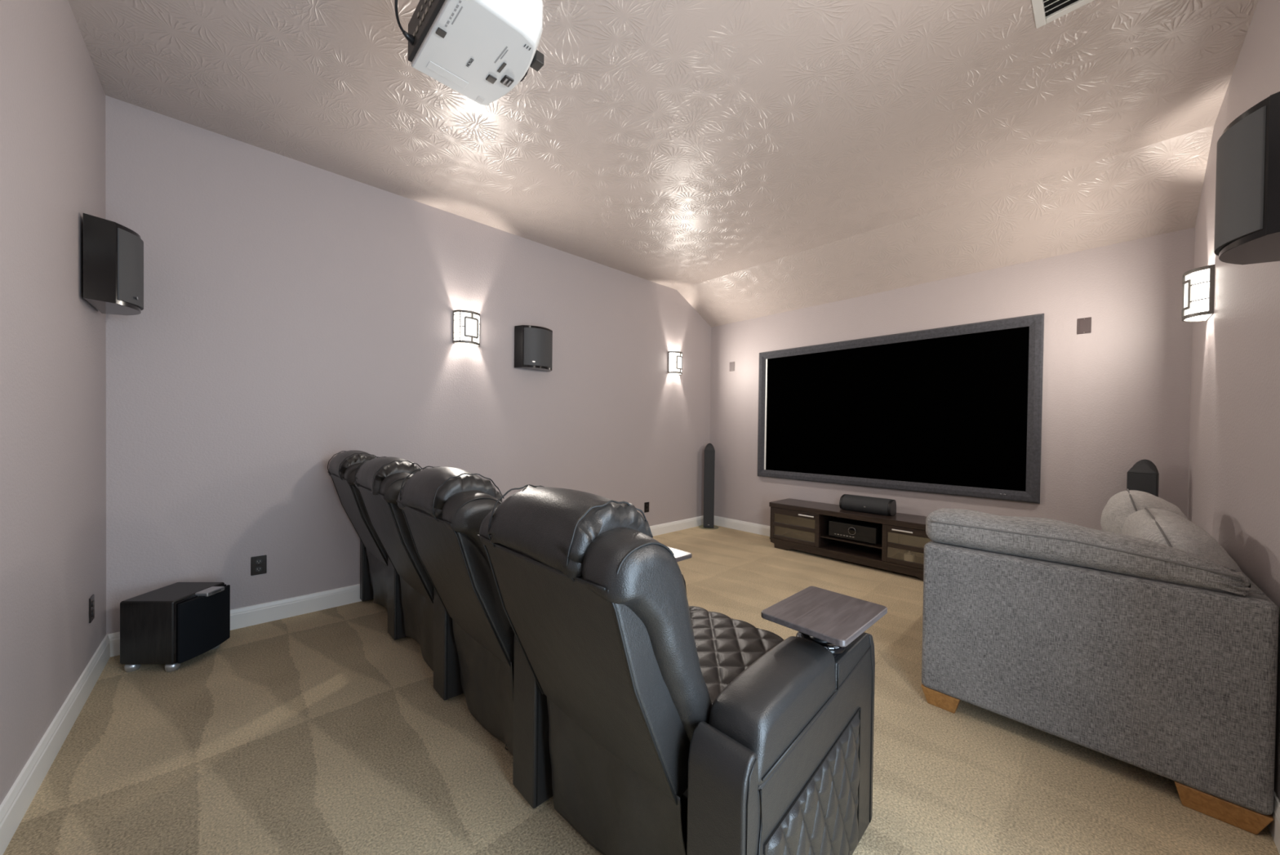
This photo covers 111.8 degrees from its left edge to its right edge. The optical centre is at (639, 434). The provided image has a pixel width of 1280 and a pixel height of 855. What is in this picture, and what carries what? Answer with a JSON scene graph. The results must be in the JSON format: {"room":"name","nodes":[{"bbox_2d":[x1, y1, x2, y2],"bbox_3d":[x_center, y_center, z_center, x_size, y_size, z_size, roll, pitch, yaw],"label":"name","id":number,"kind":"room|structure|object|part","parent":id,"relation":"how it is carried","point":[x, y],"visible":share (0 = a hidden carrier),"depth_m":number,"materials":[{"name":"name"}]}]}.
{"room":"home theater","nodes":[
{"label":"home theater","id":0,"kind":"room"},
{"bbox_2d":[0,0,106,804],"bbox_3d":[-1.513,-0.269,0.794,0.120,2.978,4.010,0,1,-43],"label":"wall","id":1,"kind":"structure","parent":0,"point":[53,340],"depth_m":1.57,"materials":[{"name":"grey paint"}]},
{"bbox_2d":[0,634,110,854],"bbox_3d":[-1.481,1.159,0.856,0.015,0.122,4.010,0,1,-43],"label":"baseboard","id":2,"kind":"structure","parent":1,"relation":"attached to","point":[15,803],"depth_m":1.55,"materials":[{"name":"white paint"}]},
{"bbox_2d":[88,594,94,622],"bbox_3d":[-2.617,0.829,2.070,0.009,0.117,0.075,0,1,-43],"label":"wall outlet","id":3,"kind":"object","parent":1,"relation":"attached to","point":[91,600],"visible":1,"depth_m":2.06,"materials":[{"name":"black plastic"}]},
{"bbox_2d":[82,213,143,315],"bbox_3d":[-2.524,-0.793,2.089,0.171,0.372,0.369,0,1,-43],"label":"speaker","id":4,"kind":"object","parent":1,"relation":"attached to","point":[113,252],"visible":1,"depth_m":1.99},
{"bbox_2d":[117,227,143,310],"bbox_3d":[-2.489,-0.793,2.123,0.074,0.332,0.285,0,1,-43],"label":"grille","id":5,"kind":"object","parent":4,"relation":"attached to","point":[130,244],"depth_m":2.05,"materials":[{"name":"grey fabric"}]},
{"bbox_2d":[105,95,711,634],"bbox_3d":[-0.988,-0.299,4.108,5.410,2.978,0.120,0,1,-43],"label":"wall","id":6,"kind":"structure","parent":0,"point":[295,315],"depth_m":2.94,"materials":[{"name":"grey paint"}]},
{"bbox_2d":[250,555,266,575],"bbox_3d":[-2.400,0.820,2.728,0.075,0.117,0.009,0,1,-43],"label":"wall outlet","id":7,"kind":"object","parent":6,"relation":"attached to","point":[258,563],"visible":1,"depth_m":2.73,"materials":[{"name":"black plastic"}]},
{"bbox_2d":[255,559,262,564],"bbox_3d":[-2.398,0.796,2.726,0.034,0.028,0.004,0,1,-43],"label":"socket","id":8,"kind":"object","parent":7,"relation":"attached to","point":[257,561],"depth_m":2.73,"materials":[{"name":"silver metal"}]},
{"bbox_2d":[255,566,262,571],"bbox_3d":[-2.399,0.844,2.727,0.034,0.028,0.004,0,1,-43],"label":"socket","id":9,"kind":"object","parent":7,"relation":"attached to","point":[257,568],"depth_m":2.73,"materials":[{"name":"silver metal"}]},
{"bbox_2d":[106,515,703,656],"bbox_3d":[-0.959,1.130,4.075,5.170,0.122,0.015,0,1,-43],"label":"baseboard","id":10,"kind":"structure","parent":6,"relation":"attached to","point":[244,616],"depth_m":2.86,"materials":[{"name":"white paint"}]},
{"bbox_2d":[452,309,479,346],"bbox_3d":[-1.406,-0.876,3.554,0.218,0.262,0.101,0,1,-43],"label":"wall sconce","id":11,"kind":"object","parent":6,"relation":"attached to","point":[466,323],"visible":1,"depth_m":3.51,"materials":[{"name":"white glass"}]},
{"bbox_3d":[-1.439,-0.877,3.590,0.206,0.262,0.004,0,1,-43],"label":"plate","id":12,"kind":"part","parent":11,"relation":"part of","materials":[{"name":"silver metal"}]},
{"bbox_2d":[514,324,552,371],"bbox_3d":[-0.939,-0.786,3.947,0.369,0.372,0.171,0,1,-43],"label":"speaker","id":13,"kind":"object","parent":6,"relation":"attached to","point":[533,344],"visible":1,"depth_m":3.86},
{"bbox_2d":[524,327,551,368],"bbox_3d":[-0.906,-0.785,3.912,0.285,0.332,0.074,0,1,-43],"label":"grille","id":14,"kind":"object","parent":13,"relation":"attached to","point":[537,340],"depth_m":3.86,"materials":[{"name":"grey fabric"}]},
{"bbox_2d":[644,502,648,512],"bbox_3d":[0.079,0.841,5.041,0.075,0.117,0.009,0,1,-43],"label":"wall outlet","id":15,"kind":"object","parent":6,"relation":"attached to","point":[646,504],"visible":1,"depth_m":5.03,"materials":[{"name":"black plastic"}]},
{"bbox_2d":[667,351,682,374],"bbox_3d":[0.451,-0.878,5.287,0.218,0.262,0.101,0,1,-43],"label":"wall sconce","id":16,"kind":"object","parent":6,"relation":"attached to","point":[674,358],"visible":1,"depth_m":5.23,"materials":[{"name":"white"}]},
{"bbox_3d":[0.452,-0.878,5.286,0.206,0.242,0.081,0,1,-43],"label":"lamp shade","id":17,"kind":"part","parent":16,"relation":"part of","materials":[{"name":"white glass"}]},
{"bbox_2d":[3,524,1279,854],"bbox_3d":[0.839,1.284,2.147,5.410,0.100,5.530,0,1,-43],"label":"floor","id":18,"kind":"structure","parent":0,"point":[323,731],"depth_m":1.61,"materials":[{"name":"beige carpet"}]},
{"bbox_2d":[120,582,230,671],"bbox_3d":[-2.444,1.011,2.310,0.325,0.362,0.288,1,1,-2],"label":"subwoofer","id":19,"kind":"object","parent":18,"relation":"on","point":[172,624],"visible":1,"depth_m":2.18,"materials":[{"name":"black wood"}]},
{"bbox_2d":[177,584,230,662],"bbox_3d":[-2.310,0.998,2.314,0.036,0.300,0.276,1,1,-2],"label":"grille","id":20,"kind":"object","parent":19,"relation":"attached to","point":[203,616],"depth_m":2.28,"materials":[{"name":"black fabric"}]},
{"bbox_2d":[327,449,387,608],"bbox_3d":[-1.536,0.636,3.063,1.076,1.078,0.730,0,1,-44],"label":"recliner","id":21,"kind":"object","parent":18,"relation":"on","point":[343,466],"visible":0.21,"depth_m":2.69,"materials":[{"name":"black leather"}]},
{"bbox_3d":[-1.758,0.511,2.772,0.314,0.552,0.556,0,1,-44],"label":"panel","id":22,"kind":"part","parent":21,"relation":"part of","materials":[{"name":"black leather"}]},
{"bbox_3d":[-1.696,0.862,3.328,0.765,0.616,0.074,0,1,-44],"label":"armrest","id":23,"kind":"part","parent":21,"relation":"part of","materials":[{"name":"black leather"}]},
{"bbox_2d":[353,456,434,670],"bbox_3d":[-1.016,0.648,2.530,1.069,1.077,0.768,0,1,-44],"label":"recliner","id":24,"kind":"object","parent":18,"relation":"on","point":[378,481],"visible":0.18,"depth_m":2.14,"materials":[{"name":"black leather"}]},
{"bbox_3d":[-1.223,0.524,2.224,0.314,0.552,0.556,0,1,-44],"label":"panel","id":25,"kind":"part","parent":24,"relation":"part of","materials":[{"name":"black leather"}]},
{"bbox_3d":[-1.185,0.874,2.804,0.765,0.616,0.141,0,1,-44],"label":"armrest","id":26,"kind":"part","parent":24,"relation":"part of","materials":[{"name":"black leather"}]},
{"bbox_2d":[395,466,515,755],"bbox_3d":[-0.481,0.660,1.982,1.069,1.078,0.769,0,1,-44],"label":"recliner","id":27,"kind":"object","parent":18,"relation":"on","point":[444,509],"visible":0.41,"depth_m":1.57,"materials":[{"name":"black leather"}]},
{"bbox_3d":[-0.650,0.886,2.257,0.765,0.616,0.141,0,1,-44],"label":"armrest","id":28,"kind":"part","parent":27,"relation":"part of","materials":[{"name":"black leather"}]},
{"bbox_3d":[-0.688,0.536,1.676,0.314,0.552,0.556,0,1,-44],"label":"panel","id":29,"kind":"part","parent":27,"relation":"part of","materials":[{"name":"black leather"}]},
{"bbox_2d":[476,484,875,854],"bbox_3d":[0.109,0.675,1.377,1.071,1.076,0.926,0,1,-44],"label":"recliner","id":30,"kind":"object","parent":18,"relation":"on","point":[652,722],"visible":1,"depth_m":1.01,"materials":[{"name":"black leather"}]},
{"bbox_3d":[-0.152,0.549,1.126,0.314,0.552,0.556,0,1,-44],"label":"panel","id":31,"kind":"part","parent":30,"relation":"part of","materials":[{"name":"black leather"}]},
{"bbox_3d":[-0.115,0.899,1.708,0.765,0.616,0.141,0,1,-44],"label":"armrest","id":32,"kind":"part","parent":30,"relation":"part of","materials":[{"name":"black leather"}]},
{"bbox_2d":[667,546,692,561],"bbox_3d":[0.025,0.534,1.797,0.320,0.078,0.238,0,1,-43],"label":"tray","id":33,"kind":"object","parent":30,"relation":"on","point":[680,555],"visible":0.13,"depth_m":1.80,"materials":[{"name":"grey laminate"}]},
{"bbox_3d":[0.159,1.036,1.441,0.615,0.325,0.580,0,1,-44],"label":"frame","id":34,"kind":"part","parent":30,"relation":"part of","materials":[{"name":"black fabric"}]},
{"bbox_3d":[0.422,0.912,1.158,0.765,0.616,0.141,0,1,-44],"label":"armrest","id":35,"kind":"part","parent":30,"relation":"part of","materials":[{"name":"black leather"}]},
{"bbox_3d":[0.453,1.002,1.083,0.535,0.387,0.013,0,1,-44],"label":"quilted panel","id":36,"kind":"part","parent":30,"relation":"part of","materials":[{"name":"black leather"}]},
{"bbox_2d":[760,586,887,646],"bbox_3d":[0.539,0.546,1.263,0.320,0.078,0.238,0,1,-43],"label":"tray","id":37,"kind":"object","parent":30,"relation":"on","point":[827,616],"visible":1,"depth_m":1.23,"materials":[{"name":"grey laminate"}]},
{"bbox_3d":[0.519,0.555,1.245,0.080,0.060,0.080,0,1,-43],"label":"post","id":38,"kind":"part","parent":37,"relation":"part of","materials":[{"name":"black plastic"}]},
{"bbox_2d":[703,443,715,527],"bbox_3d":[0.894,0.652,5.601,0.260,1.090,0.260,1,1,9],"label":"tower speaker","id":39,"kind":"object","parent":18,"relation":"on","point":[709,451],"visible":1,"depth_m":5.54},
{"bbox_2d":[768,497,931,580],"bbox_3d":[2.108,0.982,4.224,0.441,0.485,1.656,0,1,-43],"label":"media console","id":40,"kind":"object","parent":18,"relation":"on","point":[801,525],"visible":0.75,"depth_m":4.20,"materials":[{"name":"brown wood"}]},
{"bbox_3d":[1.598,0.948,4.500,0.020,0.329,0.536,0,1,-43],"label":"door","id":41,"kind":"part","parent":40,"relation":"part of","materials":[{"name":"brown wood"}]},
{"bbox_3d":[1.681,0.816,4.379,0.026,0.012,0.160,0,1,-43],"label":"handle","id":42,"kind":"part","parent":40,"relation":"part of","materials":[{"name":"silver metal"}]},
{"bbox_2d":[820,533,882,548],"bbox_3d":[2.127,1.016,4.236,0.373,0.011,0.570,0,1,-43],"label":"shelf","id":43,"kind":"object","parent":40,"relation":"attached to","point":[823,535],"depth_m":4.13,"materials":[{"name":"brown wood"}]},
{"bbox_2d":[828,517,882,543],"bbox_3d":[2.122,0.932,4.233,0.319,0.157,0.434,0,1,-43],"label":"receiver","id":44,"kind":"object","parent":40,"relation":"on","point":[871,532],"visible":0.95,"depth_m":4.13,"materials":[{"name":"black plastic"}]},
{"bbox_3d":[2.019,0.912,4.122,0.018,0.072,0.072,0,1,-43],"label":"volume knob","id":45,"kind":"part","parent":44,"relation":"part of","materials":[{"name":"black plastic"}]},
{"bbox_2d":[839,493,896,515],"bbox_3d":[2.182,0.671,4.163,0.182,0.150,0.456,0,1,-43],"label":"speaker","id":46,"kind":"object","parent":40,"relation":"on","point":[882,506],"visible":1,"depth_m":4.09},
{"bbox_3d":[2.270,0.830,3.747,0.026,0.012,0.160,0,1,-43],"label":"handle","id":47,"kind":"part","parent":40,"relation":"part of","materials":[{"name":"silver metal"}]},
{"bbox_3d":[2.352,0.966,3.693,0.020,0.329,0.526,0,1,-43],"label":"door","id":48,"kind":"part","parent":40,"relation":"part of","materials":[{"name":"brown wood"}]},
{"bbox_2d":[903,550,915,562],"bbox_3d":[2.346,1.064,3.772,0.075,0.134,0.075,0,1,-43],"label":"pump bottle","id":49,"kind":"object","parent":40,"relation":"on","point":[908,556],"visible":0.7,"depth_m":3.75,"materials":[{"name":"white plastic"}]},
{"bbox_2d":[920,507,1279,834],"bbox_3d":[2.252,0.801,2.251,1.690,0.897,0.947,0,1,-43],"label":"sofa","id":50,"kind":"object","parent":18,"relation":"on","point":[1155,657],"visible":1,"depth_m":1.58,"materials":[{"name":"grey fabric"}]},
{"bbox_2d":[925,507,1250,595],"bbox_3d":[1.699,0.431,1.762,0.211,0.158,0.895,0,1,-43],"label":"cushion","id":51,"kind":"object","parent":50,"relation":"on","point":[1042,542],"depth_m":1.66,"materials":[{"name":"grey fabric"}]},
{"bbox_2d":[1100,488,1187,533],"bbox_3d":[2.487,0.539,2.112,0.556,0.530,0.336,0,1,-43],"label":"sofa cushion","id":52,"kind":"object","parent":50,"relation":"on","point":[1122,504],"visible":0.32,"depth_m":2.03,"materials":[{"name":"grey fabric"}]},
{"bbox_2d":[1121,506,1242,573],"bbox_3d":[2.152,0.555,1.716,0.582,0.484,0.327,0,1,-43],"label":"sofa cushion","id":53,"kind":"object","parent":50,"relation":"on","point":[1163,526],"visible":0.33,"depth_m":1.59,"materials":[{"name":"grey fabric"}]},
{"bbox_3d":[2.519,0.853,1.956,1.420,0.670,0.150,0,1,-43],"label":"panel","id":54,"kind":"part","parent":50,"relation":"part of","materials":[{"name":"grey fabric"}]},
{"bbox_2d":[1126,459,1159,497],"bbox_3d":[3.408,0.711,2.942,0.260,1.090,0.260,0,1,-33],"label":"tower speaker","id":55,"kind":"object","parent":18,"relation":"on","point":[1144,475],"visible":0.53,"depth_m":2.91},
{"bbox_2d":[1127,472,1156,495],"bbox_3d":[3.360,0.743,2.911,0.003,0.966,0.126,0,1,-33],"label":"grille","id":56,"kind":"object","parent":55,"relation":"attached to","point":[1145,482],"depth_m":2.90,"materials":[{"name":"black fabric"}]},
{"bbox_2d":[67,0,1258,327],"bbox_3d":[0.437,-1.606,2.584,5.410,0.496,4.250,0,1,-43],"label":"ceiling","id":57,"kind":"structure","parent":0,"point":[744,159],"depth_m":2.41,"materials":[{"name":"beige paint"}]},
{"bbox_2d":[394,0,414,44],"bbox_3d":[-0.726,-1.535,1.376,0.088,0.436,0.212,0,1,-43],"label":"power cord","id":58,"kind":"object","parent":57,"relation":"hanging from","point":[410,37],"visible":0.97,"depth_m":1.43,"materials":[{"name":"black plastic"}]},
{"bbox_2d":[408,0,544,106],"bbox_3d":[-0.538,-1.516,1.474,0.344,0.476,0.446,0,1,-45],"label":"projector","id":59,"kind":"object","parent":57,"relation":"hanging from","point":[480,50],"visible":1,"depth_m":1.43,"materials":[{"name":"white plastic"}]},
{"bbox_3d":[-0.671,-1.361,1.378,0.014,0.126,0.378,0,1,-44],"label":"panel","id":60,"kind":"part","parent":59,"relation":"part of","materials":[{"name":"grey plastic"}]},
{"bbox_3d":[-0.483,-1.280,1.573,0.020,0.003,0.028,0,1,-44],"label":"foot lever","id":61,"kind":"part","parent":59,"relation":"part of","materials":[{"name":"black plastic"}]},
{"bbox_2d":[529,49,544,71],"bbox_3d":[-0.360,-1.308,1.516,0.032,0.036,0.044,0,1,-44],"label":"lens","id":62,"kind":"object","parent":59,"relation":"hanging from","point":[536,63],"depth_m":1.50,"materials":[{"name":"grey plastic"}]},
{"bbox_2d":[1031,0,1094,28],"bbox_3d":[1.676,-1.722,1.629,0.300,0.014,0.300,0,1,-43],"label":"ceiling vent","id":63,"kind":"object","parent":57,"relation":"in","point":[1045,11],"visible":1,"depth_m":1.75,"materials":[{"name":"white metal"}]},
{"bbox_2d":[709,227,1195,530],"bbox_3d":[2.353,-0.093,4.404,0.120,2.640,4.010,0,1,-43],"label":"wall","id":64,"kind":"structure","parent":0,"point":[1116,396],"depth_m":3.33,"materials":[{"name":"grey paint"}]},
{"bbox_2d":[729,361,734,371],"bbox_3d":[1.183,-0.879,5.568,0.010,0.118,0.074,0,1,-43],"label":"cover plate","id":65,"kind":"object","parent":64,"relation":"attached to","point":[731,363],"visible":1,"depth_m":5.57,"materials":[{"name":"grey plastic"}]},
{"bbox_2d":[714,515,769,536],"bbox_3d":[2.288,1.166,4.372,0.015,0.122,4.010,0,1,-43],"label":"baseboard","id":66,"kind":"structure","parent":64,"relation":"attached to","point":[753,527],"depth_m":5.44,"materials":[{"name":"white paint"}]},
{"bbox_2d":[757,313,1044,503],"bbox_3d":[2.303,-0.227,4.337,0.039,1.495,2.531,0,1,-43],"label":"projection screen","id":67,"kind":"object","parent":64,"relation":"attached to","point":[957,410],"visible":1,"depth_m":4.04,"materials":[{"name":"black fabric"}]},
{"bbox_2d":[1076,316,1091,333],"bbox_3d":[3.339,-0.820,3.257,0.010,0.118,0.074,0,1,-43],"label":"cover plate","id":68,"kind":"object","parent":64,"relation":"attached to","point":[1084,325],"visible":1,"depth_m":3.25,"materials":[{"name":"grey plastic"}]},
{"bbox_2d":[1187,0,1279,801],"bbox_3d":[1.829,-0.232,1.089,5.410,2.978,0.120,0,1,-43],"label":"wall","id":69,"kind":"structure","parent":0,"point":[1233,488],"depth_m":1.80,"materials":[{"name":"grey paint"}]},
{"bbox_2d":[1181,264,1214,321],"bbox_3d":[3.117,-0.782,2.429,0.218,0.262,0.101,0,1,-43],"label":"wall sconce","id":70,"kind":"object","parent":69,"relation":"attached to","point":[1198,283],"visible":1,"depth_m":2.37,"materials":[{"name":"white glass"}]},
{"bbox_3d":[3.150,-0.781,2.393,0.206,0.262,0.004,0,1,-43],"label":"plate","id":71,"kind":"part","parent":70,"relation":"part of","materials":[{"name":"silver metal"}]},
{"bbox_2d":[1213,91,1279,264],"bbox_3d":[1.807,-0.723,1.253,0.369,0.372,0.171,0,1,-43],"label":"speaker","id":72,"kind":"object","parent":69,"relation":"attached to","point":[1247,210],"visible":1,"depth_m":1.21},
{"bbox_2d":[1213,106,1266,256],"bbox_3d":[1.774,-0.724,1.288,0.285,0.332,0.074,0,1,-43],"label":"grille","id":73,"kind":"object","parent":72,"relation":"attached to","point":[1240,211],"depth_m":1.22,"materials":[{"name":"grey fabric"}]},
{"bbox_2d":[1267,790,1279,853],"bbox_3d":[1.768,1.195,1.152,5.170,0.122,0.010,0,1,-43],"label":"baseboard","id":74,"kind":"structure","parent":69,"relation":"attached to","point":[1273,826],"depth_m":1.33,"materials":[{"name":"white paint"}]}
]}

